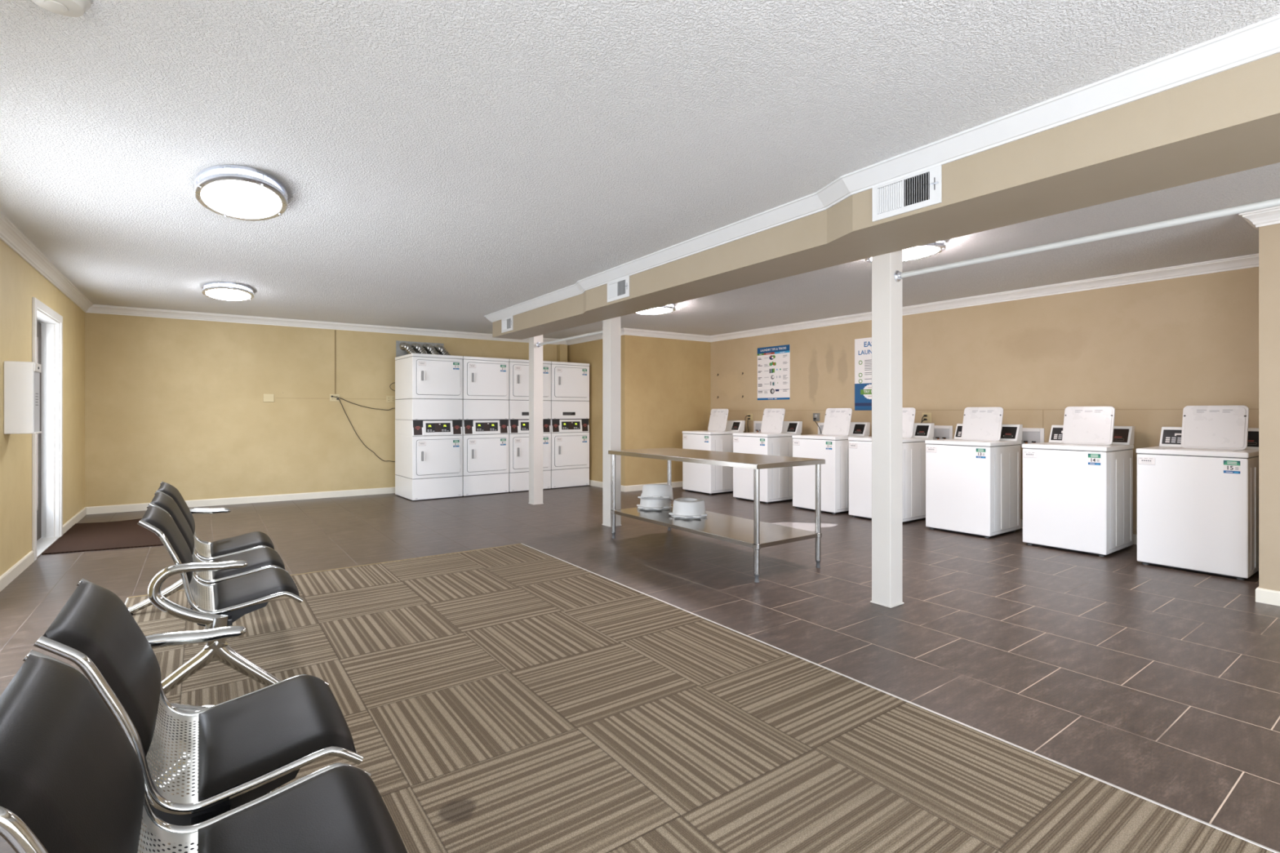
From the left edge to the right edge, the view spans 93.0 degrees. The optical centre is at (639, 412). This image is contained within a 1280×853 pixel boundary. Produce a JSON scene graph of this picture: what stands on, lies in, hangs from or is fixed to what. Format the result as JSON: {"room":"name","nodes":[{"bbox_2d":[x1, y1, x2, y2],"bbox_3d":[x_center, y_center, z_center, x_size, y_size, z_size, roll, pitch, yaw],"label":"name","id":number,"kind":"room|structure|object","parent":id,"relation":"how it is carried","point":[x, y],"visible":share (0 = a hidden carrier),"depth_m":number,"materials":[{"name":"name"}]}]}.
{"room":"laundry","nodes":[
{"label":"laundry","id":0,"kind":"room"},
{"bbox_2d":[0,239,84,576],"bbox_3d":[-2.941,-0.033,2.069,0.140,2.465,12.680,0,0,-36],"label":"wall","id":1,"kind":"structure","parent":0,"point":[20,282],"depth_m":4.69,"materials":[{"name":"paint"}]},
{"bbox_2d":[0,551,34,591],"bbox_3d":[-2.064,1.155,0.988,0.014,0.090,9.620,0,0,-36],"label":"baseboard","id":2,"kind":"structure","parent":1,"relation":"attached to","point":[19,567],"depth_m":4.43,"materials":[{"name":"paint"}]},
{"bbox_2d":[3,360,41,434],"bbox_3d":[-4.371,-0.102,4.305,0.162,0.505,0.200,0,0,-36],"label":"electrical box","id":3,"kind":"object","parent":1,"relation":"attached to","point":[21,380],"visible":1,"depth_m":4.23,"materials":[{"name":"white plastic"}]},
{"bbox_2d":[0,211,93,312],"bbox_3d":[-2.851,-1.219,2.134,0.080,0.092,12.400,0,0,-36],"label":"trim","id":4,"kind":"structure","parent":1,"relation":"attached to","point":[10,234],"depth_m":4.90,"materials":[{"name":"white paint"}]},
{"bbox_2d":[31,297,62,560],"bbox_3d":[-5.309,0.135,5.342,0.178,2.130,1.220,0,0,-36],"label":"door","id":5,"kind":"structure","parent":1,"relation":"in","point":[46,323],"depth_m":5.75,"materials":[{"name":"white paint"}]},
{"bbox_2d":[62,506,86,534],"bbox_3d":[-6.056,1.155,6.509,0.014,0.090,1.526,0,0,-36],"label":"baseboard","id":6,"kind":"structure","parent":1,"relation":"attached to","point":[76,518],"depth_m":6.46,"materials":[{"name":"paint"}]},
{"bbox_2d":[84,312,557,506],"bbox_3d":[-3.933,-0.033,8.941,6.585,2.465,0.140,0,0,-34],"label":"wall","id":7,"kind":"structure","parent":0,"point":[179,403],"depth_m":7.95,"materials":[{"name":"paint"}]},
{"bbox_2d":[85,487,395,514],"bbox_3d":[-3.891,1.155,8.877,6.305,0.090,0.014,0,0,-34],"label":"baseboard","id":8,"kind":"structure","parent":7,"relation":"attached to","point":[271,498],"depth_m":8.04,"materials":[{"name":"paint"}]},
{"bbox_2d":[262,393,274,402],"bbox_3d":[-4.981,-0.195,8.149,0.124,0.110,0.016,0,0,-34],"label":"wall plate","id":9,"kind":"object","parent":7,"relation":"attached to","point":[269,397],"visible":1,"depth_m":8.14,"materials":[{"name":"beige plastic"}]},
{"bbox_2d":[86,304,566,344],"bbox_3d":[-3.872,-1.219,8.850,6.305,0.092,0.080,0,0,-34],"label":"trim","id":10,"kind":"structure","parent":7,"relation":"attached to","point":[95,308],"depth_m":8.25,"materials":[{"name":"white paint"}]},
{"bbox_2d":[329,394,339,401],"bbox_3d":[-4.319,-0.208,8.590,0.124,0.104,0.016,0,0,-34],"label":"power outlet","id":11,"kind":"object","parent":7,"relation":"attached to","point":[331,399],"visible":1,"depth_m":8.58,"materials":[{"name":"beige plastic"}]},
{"bbox_2d":[330,395,337,399],"bbox_3d":[-4.315,-0.208,8.585,0.094,0.068,0.004,0,0,-34],"label":"socket","id":12,"kind":"object","parent":11,"relation":"attached to","point":[331,398],"depth_m":8.58,"materials":[{"name":"beige plastic"}]},
{"bbox_2d":[334,329,335,394],"bbox_3d":[-4.312,-0.710,8.598,0.012,0.910,0.009,0,0,-36],"label":"conduit","id":13,"kind":"object","parent":7,"relation":"attached to","point":[335,330],"visible":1,"depth_m":8.59,"materials":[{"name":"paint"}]},
{"bbox_2d":[330,395,392,410],"bbox_3d":[-3.984,-0.133,8.790,0.873,0.205,0.033,0,0,-34],"label":"power cable","id":14,"kind":"object","parent":7,"relation":"attached to","point":[331,396],"visible":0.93,"depth_m":8.75,"materials":[{"name":"black plastic"}]},
{"bbox_2d":[336,398,395,462],"bbox_3d":[-3.954,0.269,8.809,0.804,0.941,0.034,0,0,-34],"label":"power cable","id":15,"kind":"object","parent":7,"relation":"attached to","point":[336,398],"visible":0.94,"depth_m":8.75,"materials":[{"name":"black plastic"}]},
{"bbox_2d":[386,395,395,403],"bbox_3d":[-3.694,-0.195,9.006,0.124,0.104,0.016,0,0,-34],"label":"power outlet","id":16,"kind":"object","parent":7,"relation":"attached to","point":[388,398],"visible":0.96,"depth_m":9.00,"materials":[{"name":"beige plastic"}]},
{"bbox_2d":[387,396,394,401],"bbox_3d":[-3.691,-0.195,9.002,0.094,0.068,0.004,0,0,-34],"label":"socket","id":17,"kind":"object","parent":16,"relation":"attached to","point":[389,398],"depth_m":9.01,"materials":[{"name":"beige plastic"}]},
{"bbox_2d":[395,340,450,356],"bbox_3d":[-3.225,-0.889,9.212,0.858,0.363,0.193,0,0,-34],"label":"duct manifold","id":18,"kind":"object","parent":7,"relation":"attached to","point":[402,348],"visible":0.66,"depth_m":9.12,"materials":[{"name":"metal"}]},
{"bbox_2d":[567,338,602,481],"bbox_3d":[-0.735,-0.033,10.008,0.140,2.465,1.640,0,0,-36],"label":"wall","id":19,"kind":"structure","parent":0,"point":[590,352],"depth_m":9.89,"materials":[{"name":"paint"}]},
{"bbox_2d":[565,328,624,345],"bbox_3d":[-0.760,-1.219,9.856,0.080,0.092,1.858,0,0,-36],"label":"trim","id":20,"kind":"structure","parent":19,"relation":"attached to","point":[599,336],"depth_m":10.03,"materials":[{"name":"white paint"}]},
{"bbox_2d":[589,480,624,492],"bbox_3d":[-0.752,1.155,9.901,0.014,0.090,1.794,0,0,-36],"label":"baseboard","id":21,"kind":"structure","parent":19,"relation":"attached to","point":[595,483],"depth_m":9.79,"materials":[{"name":"paint"}]},
{"bbox_2d":[0,0,1279,338],"bbox_3d":[0.343,-1.305,4.475,8.400,0.080,12.850,0,0,-36],"label":"ceiling","id":22,"kind":"structure","parent":0,"point":[442,165],"depth_m":2.77,"materials":[{"name":"white paint"}]},
{"bbox_2d":[31,0,91,17],"bbox_3d":[-1.750,-1.239,1.820,0.156,0.050,0.156,0,0,-36],"label":"smoke detector","id":23,"kind":"object","parent":22,"relation":"attached to","point":[72,8],"visible":1,"depth_m":1.83,"materials":[{"name":"white plastic"}]},
{"bbox_2d":[201,281,253,301],"bbox_3d":[-4.213,-1.224,6.221,0.442,0.080,0.830,0,0,-36],"label":"ceiling lamp","id":24,"kind":"object","parent":22,"relation":"attached to","point":[220,291],"visible":1,"depth_m":6.05,"materials":[{"name":"white plastic"}]},
{"bbox_2d":[205,284,250,300],"bbox_3d":[-4.213,-1.224,6.221,0.382,0.080,0.718,0,0,-36],"label":"diffuser","id":25,"kind":"object","parent":24,"relation":"attached to","point":[213,291],"depth_m":6.08,"materials":[{"name":"white plastic"}]},
{"bbox_2d":[194,164,287,221],"bbox_3d":[-2.263,-1.224,3.457,0.442,0.080,0.830,0,0,-36],"label":"ceiling lamp","id":26,"kind":"object","parent":22,"relation":"attached to","point":[237,192],"visible":1,"depth_m":3.31,"materials":[{"name":"white"}]},
{"bbox_2d":[634,303,675,315],"bbox_3d":[0.166,-1.224,7.210,0.442,0.080,0.600,0,0,-36],"label":"ceiling lamp","id":27,"kind":"object","parent":22,"relation":"attached to","point":[670,308],"visible":0.56,"depth_m":7.13,"materials":[{"name":"white"}]},
{"bbox_2d":[865,240,946,262],"bbox_3d":[2.010,-1.224,4.626,0.442,0.080,0.600,0,0,-36],"label":"ceiling lamp","id":28,"kind":"object","parent":22,"relation":"attached to","point":[931,249],"visible":0.41,"depth_m":4.50,"materials":[{"name":"white"}]},
{"bbox_2d":[0,484,1279,852],"bbox_3d":[0.343,1.230,4.475,8.400,0.060,12.850,0,0,-36],"label":"floor","id":29,"kind":"structure","parent":0,"point":[1160,684],"depth_m":3.70,"materials":[{"name":"tile"}]},
{"bbox_2d":[41,518,163,555],"bbox_3d":[-5.097,1.194,6.053,1.005,0.010,1.924,0,0,-36],"label":"doormat","id":30,"kind":"object","parent":29,"relation":"on","point":[91,536],"visible":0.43,"depth_m":5.74,"materials":[{"name":"brown carpet"}]},
{"bbox_2d":[128,543,520,597],"bbox_3d":[-2.192,1.196,4.717,2.744,0.008,0.012,0,0,-36],"label":"strip","id":31,"kind":"object","parent":29,"relation":"on","point":[517,544],"visible":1,"depth_m":4.82,"materials":[{"name":"paint"}]},
{"bbox_2d":[395,353,462,501],"bbox_3d":[-3.024,0.200,8.706,0.706,2.000,0.832,0,0,-38],"label":"dryer","id":32,"kind":"object","parent":29,"relation":"on","point":[428,388],"visible":1,"depth_m":8.42,"materials":[{"name":"white metal"}]},
{"bbox_2d":[462,355,509,496],"bbox_3d":[-2.462,0.200,9.145,0.706,2.000,0.832,0,0,-38],"label":"dryer","id":33,"kind":"object","parent":29,"relation":"on","point":[486,380],"visible":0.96,"depth_m":8.83,"materials":[{"name":"white metal"}]},
{"bbox_2d":[508,359,551,492],"bbox_3d":[-1.899,0.200,9.584,0.706,2.000,0.832,0,0,-38],"label":"dryer","id":34,"kind":"object","parent":29,"relation":"on","point":[518,420],"visible":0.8,"depth_m":9.19,"materials":[{"name":"white metal"}]},
{"bbox_2d":[528,334,543,504],"bbox_3d":[-1.367,-0.032,7.986,0.147,2.464,0.157,0,0,-36],"label":"support post","id":35,"kind":"object","parent":29,"relation":"on","point":[535,353],"visible":0.77,"depth_m":7.93,"materials":[{"name":"paint"}]},
{"bbox_2d":[536,330,602,346],"bbox_3d":[-0.825,-0.885,7.240,0.068,0.068,1.700,0,0,-36],"label":"curtain rod","id":36,"kind":"object","parent":35,"relation":"attached to","point":[538,344],"visible":0.94,"depth_m":7.25,"materials":[{"name":"silver metal"}]},
{"bbox_2d":[550,361,589,488],"bbox_3d":[-1.337,0.200,10.023,0.706,2.000,0.832,0,0,-38],"label":"dryer","id":37,"kind":"object","parent":29,"relation":"on","point":[570,381],"visible":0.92,"depth_m":9.70,"materials":[{"name":"white metal"}]},
{"bbox_2d":[557,344,567,362],"bbox_3d":[-1.344,-0.987,10.510,0.140,0.367,0.108,0,0,-36],"label":"chase","id":38,"kind":"object","parent":37,"relation":"on","point":[562,348],"visible":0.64,"depth_m":10.47,"materials":[{"name":"beige paint"}]},
{"bbox_2d":[601,315,622,527],"bbox_3d":[-0.300,-0.032,6.460,0.147,2.464,0.162,0,0,-36],"label":"support post","id":39,"kind":"object","parent":29,"relation":"on","point":[611,327],"visible":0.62,"depth_m":6.41,"materials":[{"name":"paint"}]},
{"bbox_2d":[125,543,1274,852],"bbox_3d":[0.101,1.197,1.554,2.734,0.006,7.800,0,0,-36],"label":"carpet","id":40,"kind":"object","parent":29,"relation":"on","point":[521,698],"visible":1,"depth_m":2.25,"materials":[{"name":"carpet"}]},
{"bbox_2d":[0,578,407,852],"bbox_3d":[-0.922,0.802,1.199,0.715,0.781,1.168,0,0,-36],"label":"bench","id":41,"kind":"object","parent":40,"relation":"on","point":[76,777],"visible":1,"depth_m":1.17,"materials":[{"name":"black leather"}]},
{"bbox_2d":[128,481,303,694],"bbox_3d":[-2.230,0.802,3.096,0.715,0.781,1.732,0,0,-36],"label":"bench","id":42,"kind":"object","parent":40,"relation":"on","point":[244,571],"visible":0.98,"depth_m":2.61,"materials":[{"name":"black leather"}]},
{"bbox_2d":[682,408,745,494],"bbox_3d":[1.121,0.573,9.264,0.715,1.254,0.640,0,0,-36],"label":"washer","id":43,"kind":"object","parent":29,"relation":"on","point":[710,479],"visible":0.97,"depth_m":9.03,"materials":[{"name":"white metal"}]},
{"bbox_2d":[608,447,825,582],"bbox_3d":[0.563,0.781,5.251,0.752,0.838,1.920,0,0,-36],"label":"work table","id":44,"kind":"object","parent":29,"relation":"on","point":[755,534],"visible":0.93,"depth_m":4.83,"materials":[{"name":"silver metal"}]},
{"bbox_2d":[636,493,672,510],"bbox_3d":[0.140,0.860,5.936,0.347,0.144,0.431,0,0,23],"label":"plastic basin","id":45,"kind":"object","parent":44,"relation":"on","point":[646,504],"visible":0.67,"depth_m":5.81,"materials":[{"name":"white plastic"}]},
{"bbox_2d":[637,484,674,500],"bbox_3d":[0.161,0.789,5.930,0.410,0.198,0.346,0,0,-38],"label":"plastic basin","id":46,"kind":"object","parent":45,"relation":"on","point":[664,491],"visible":0.94,"depth_m":5.83,"materials":[{"name":"white plastic"}]},
{"bbox_2d":[668,497,707,519],"bbox_3d":[0.437,0.860,5.479,0.347,0.144,0.431,0,0,11],"label":"plastic basin","id":47,"kind":"object","parent":44,"relation":"on","point":[686,508],"visible":1,"depth_m":5.37,"materials":[{"name":"white plastic"}]},
{"bbox_2d":[733,408,802,503],"bbox_3d":[1.764,0.573,8.409,0.715,1.254,0.640,0,0,-36],"label":"washer","id":48,"kind":"object","parent":29,"relation":"on","point":[775,437],"visible":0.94,"depth_m":8.20,"materials":[{"name":"white metal"}]},
{"bbox_2d":[772,522,837,531],"bbox_3d":[1.762,1.198,6.470,0.600,0.001,0.580,0,0,-36],"label":"puddle","id":49,"kind":"object","parent":29,"relation":"on","point":[807,526],"visible":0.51,"depth_m":6.45,"materials":[{"name":"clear liquid"}]},
{"bbox_2d":[791,408,870,514],"bbox_3d":[2.381,0.573,7.572,0.715,1.254,0.640,0,0,-36],"label":"washer","id":50,"kind":"object","parent":29,"relation":"on","point":[832,446],"visible":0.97,"depth_m":7.36,"materials":[{"name":"white metal"}]},
{"bbox_2d":[870,249,903,608],"bbox_3d":[1.554,-0.032,3.820,0.147,2.464,0.142,0,0,-36],"label":"support post","id":51,"kind":"object","parent":29,"relation":"on","point":[886,292],"visible":0.76,"depth_m":3.77,"materials":[{"name":"paint"}]},
{"bbox_2d":[893,197,1279,281],"bbox_3d":[3.033,-0.845,1.787,0.068,0.068,4.900,0,0,-36],"label":"pipe","id":52,"kind":"object","parent":51,"relation":"attached to","point":[1273,202],"visible":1,"depth_m":2.89,"materials":[{"name":"silver metal"}]},
{"bbox_2d":[848,407,934,522],"bbox_3d":[2.867,0.573,6.936,0.715,1.254,0.640,0,0,-36],"label":"washer","id":53,"kind":"object","parent":29,"relation":"on","point":[914,435],"visible":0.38,"depth_m":6.77,"materials":[{"name":"white metal"}]},
{"bbox_2d":[521,543,1279,852],"bbox_3d":[1.210,1.196,2.365,0.011,0.008,7.815,0,0,-36],"label":"strip","id":54,"kind":"object","parent":29,"relation":"on","point":[860,682],"visible":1,"depth_m":2.23,"materials":[{"name":"metal"}]},
{"bbox_2d":[924,407,1022,537],"bbox_3d":[3.413,0.573,6.214,0.715,1.254,0.640,0,0,-36],"label":"washer","id":55,"kind":"object","parent":29,"relation":"on","point":[973,477],"visible":1,"depth_m":6.02,"materials":[{"name":"white metal"}]},
{"bbox_2d":[1022,406,1134,556],"bbox_3d":[3.941,0.573,5.467,0.715,1.254,0.640,0,0,-36],"label":"washer","id":56,"kind":"object","parent":29,"relation":"on","point":[1077,485],"visible":1,"depth_m":5.27,"materials":[{"name":"white metal"}]},
{"bbox_2d":[1136,405,1258,580],"bbox_3d":[4.402,0.573,4.761,0.715,1.254,0.640,0,0,-36],"label":"washer","id":57,"kind":"object","parent":29,"relation":"on","point":[1197,491],"visible":0.94,"depth_m":4.57,"materials":[{"name":"white metal"}]},
{"bbox_2d":[1196,409,1232,411],"bbox_3d":[4.482,-0.011,4.740,0.005,0.020,0.208,0,0,-36],"label":"print","id":58,"kind":"object","parent":57,"relation":"attached to","point":[1197,410],"depth_m":4.74},
{"bbox_2d":[1258,223,1279,591],"bbox_3d":[5.037,-0.033,2.421,0.140,2.465,3.620,0,0,-36],"label":"wall pier","id":59,"kind":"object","parent":29,"relation":"on","point":[1269,235],"visible":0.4,"depth_m":3.81,"materials":[{"name":"paint"}]},
{"bbox_2d":[1238,205,1279,226],"bbox_3d":[4.924,-1.219,2.389,0.080,0.092,3.700,0,0,-36],"label":"trim","id":60,"kind":"structure","parent":59,"relation":"attached to","point":[1271,215],"depth_m":3.80,"materials":[{"name":"white paint"}]},
{"bbox_2d":[1255,587,1279,606],"bbox_3d":[4.970,1.155,2.382,0.014,0.090,3.634,0,0,-36],"label":"baseboard","id":61,"kind":"object","parent":59,"relation":"attached to","point":[1265,596],"visible":1,"depth_m":3.81,"materials":[{"name":"paint"}]},
{"bbox_2d":[621,334,710,485],"bbox_3d":[0.435,-0.033,9.725,1.701,2.465,0.140,0,0,-34],"label":"wall","id":62,"kind":"structure","parent":0,"point":[665,383],"depth_m":9.54,"materials":[{"name":"paint"}]},
{"bbox_2d":[624,481,682,492],"bbox_3d":[0.473,1.155,9.658,1.714,0.090,0.014,0,0,-34],"label":"baseboard","id":63,"kind":"structure","parent":62,"relation":"attached to","point":[674,484],"depth_m":9.33,"materials":[{"name":"paint"}]},
{"bbox_2d":[623,328,710,342],"bbox_3d":[0.465,-1.219,9.612,1.778,0.092,0.080,0,0,-34],"label":"trim","id":64,"kind":"structure","parent":62,"relation":"attached to","point":[628,331],"depth_m":9.58,"materials":[{"name":"white paint"}]},
{"bbox_2d":[492,53,1279,339],"bbox_3d":[1.182,-1.123,3.792,0.640,0.285,10.360,0,0,-36],"label":"ceiling beam","id":65,"kind":"structure","parent":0,"point":[1228,122],"depth_m":2.73,"materials":[{"name":"paint"}]},
{"bbox_2d":[501,315,513,333],"bbox_3d":[-1.651,-1.095,7.531,0.018,0.180,0.340,0,0,-35],"label":"air vent","id":66,"kind":"object","parent":65,"relation":"in","point":[507,323],"visible":1,"depth_m":7.52,"materials":[{"name":"metal"}]},
{"bbox_2d":[607,275,629,302],"bbox_3d":[-0.199,-1.095,5.386,0.018,0.185,0.360,0,0,-34],"label":"air vent","id":67,"kind":"object","parent":65,"relation":"in","point":[618,289],"visible":1,"depth_m":5.38,"materials":[{"name":"metal"}]},
{"bbox_2d":[484,14,1279,322],"bbox_3d":[1.044,-1.221,3.748,0.494,0.088,10.463,0,0,-34],"label":"trim","id":68,"kind":"structure","parent":65,"relation":"attached to","point":[1260,40],"depth_m":2.66,"materials":[{"name":"paint"}]},
{"bbox_2d":[872,164,942,222],"bbox_3d":[1.323,-1.097,3.035,0.018,0.195,0.364,0,0,-36],"label":"air vent","id":69,"kind":"object","parent":65,"relation":"in","point":[923,188],"visible":1,"depth_m":3.03,"materials":[{"name":"metal"}]},
{"bbox_2d":[710,266,1258,534],"bbox_3d":[3.201,-0.033,7.468,0.140,2.465,6.990,0,0,-36],"label":"wall","id":70,"kind":"structure","parent":0,"point":[1179,343],"depth_m":6.07,"materials":[{"name":"paint"}]},
{"bbox_2d":[747,413,752,421],"bbox_3d":[1.705,0.075,9.403,0.014,0.112,0.110,0,0,-36],"label":"power outlet","id":71,"kind":"object","parent":70,"relation":"attached to","point":[750,415],"visible":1,"depth_m":9.39,"materials":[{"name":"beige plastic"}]},
{"bbox_2d":[753,421,761,432],"bbox_3d":[1.807,0.225,9.230,0.052,0.190,0.250,0,0,-36],"label":"water supply box","id":72,"kind":"object","parent":70,"relation":"attached to","point":[757,424],"visible":0.44,"depth_m":9.28,"materials":[{"name":"white plastic"}]},
{"bbox_2d":[757,344,790,399],"bbox_3d":[1.980,-0.585,9.032,0.005,0.795,0.632,0,0,-36],"label":"poster","id":73,"kind":"object","parent":70,"relation":"attached to","point":[773,362],"visible":1,"depth_m":9.01,"materials":[{"name":"white paper"}]},
{"bbox_2d":[813,413,819,421],"bbox_3d":[2.435,0.065,8.395,0.014,0.112,0.110,0,0,-36],"label":"power outlet","id":74,"kind":"object","parent":70,"relation":"attached to","point":[816,415],"visible":1,"depth_m":8.38,"materials":[{"name":"metal"}]},
{"bbox_2d":[817,422,823,434],"bbox_3d":[2.511,0.235,8.258,0.052,0.190,0.250,0,0,-36],"label":"water supply box","id":75,"kind":"object","parent":70,"relation":"attached to","point":[820,424],"visible":0.26,"depth_m":8.34,"materials":[{"name":"white plastic"}]},
{"bbox_2d":[854,337,871,410],"bbox_3d":[2.933,-0.490,7.713,0.007,0.925,0.470,0,0,-36],"label":"poster","id":76,"kind":"object","parent":70,"relation":"attached to","point":[863,347],"visible":0.62,"depth_m":7.80,"materials":[{"name":"white paper"}]},
{"bbox_2d":[922,413,931,422],"bbox_3d":[3.358,0.060,7.118,0.014,0.112,0.110,0,0,-36],"label":"power outlet","id":77,"kind":"object","parent":70,"relation":"attached to","point":[928,417],"visible":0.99,"depth_m":7.10,"materials":[{"name":"beige plastic"}]},
{"bbox_2d":[933,425,952,439],"bbox_3d":[3.448,0.245,6.962,0.052,0.190,0.250,0,0,-36],"label":"water supply box","id":78,"kind":"object","parent":70,"relation":"attached to","point":[940,432],"visible":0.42,"depth_m":6.96,"materials":[{"name":"white plastic"}]},
{"bbox_2d":[710,253,1258,342],"bbox_3d":[3.112,-1.219,7.403,0.080,0.092,6.710,0,0,-36],"label":"trim","id":79,"kind":"structure","parent":70,"relation":"attached to","point":[1247,261],"depth_m":6.10,"materials":[{"name":"white paint"}]},
{"bbox_2d":[1020,427,1044,446],"bbox_3d":[3.987,0.255,6.216,0.052,0.190,0.250,0,0,-36],"label":"water supply box","id":80,"kind":"object","parent":70,"relation":"attached to","point":[1029,435],"visible":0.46,"depth_m":6.21,"materials":[{"name":"white plastic"}]},
{"bbox_2d":[915,408,1183,410],"bbox_3d":[3.144,0.541,7.426,0.002,1.138,6.690,0,0,-36],"label":"trim","id":81,"kind":"structure","parent":70,"relation":"attached to","point":[1121,409],"depth_m":5.55,"materials":[{"name":"paint"}]},
{"bbox_2d":[1020,519,1137,544],"bbox_3d":[3.139,1.155,7.423,0.014,0.090,6.710,0,0,-36],"label":"baseboard","id":82,"kind":"structure","parent":70,"relation":"attached to","point":[1135,536],"depth_m":5.53,"materials":[{"name":"paint"}]},
{"bbox_3d":[4.613,-0.032,4.262,1.330,2.465,0.140,0,0,-36],"label":"wall","id":83,"kind":"structure","parent":0,"visible":0},
{"bbox_2d":[1240,215,1258,231],"bbox_3d":[4.459,-1.219,4.286,1.550,0.092,0.080,0,0,-36],"label":"trim","id":84,"kind":"structure","parent":83,"relation":"attached to","point":[1249,221],"depth_m":3.95,"materials":[{"name":"white paint"}]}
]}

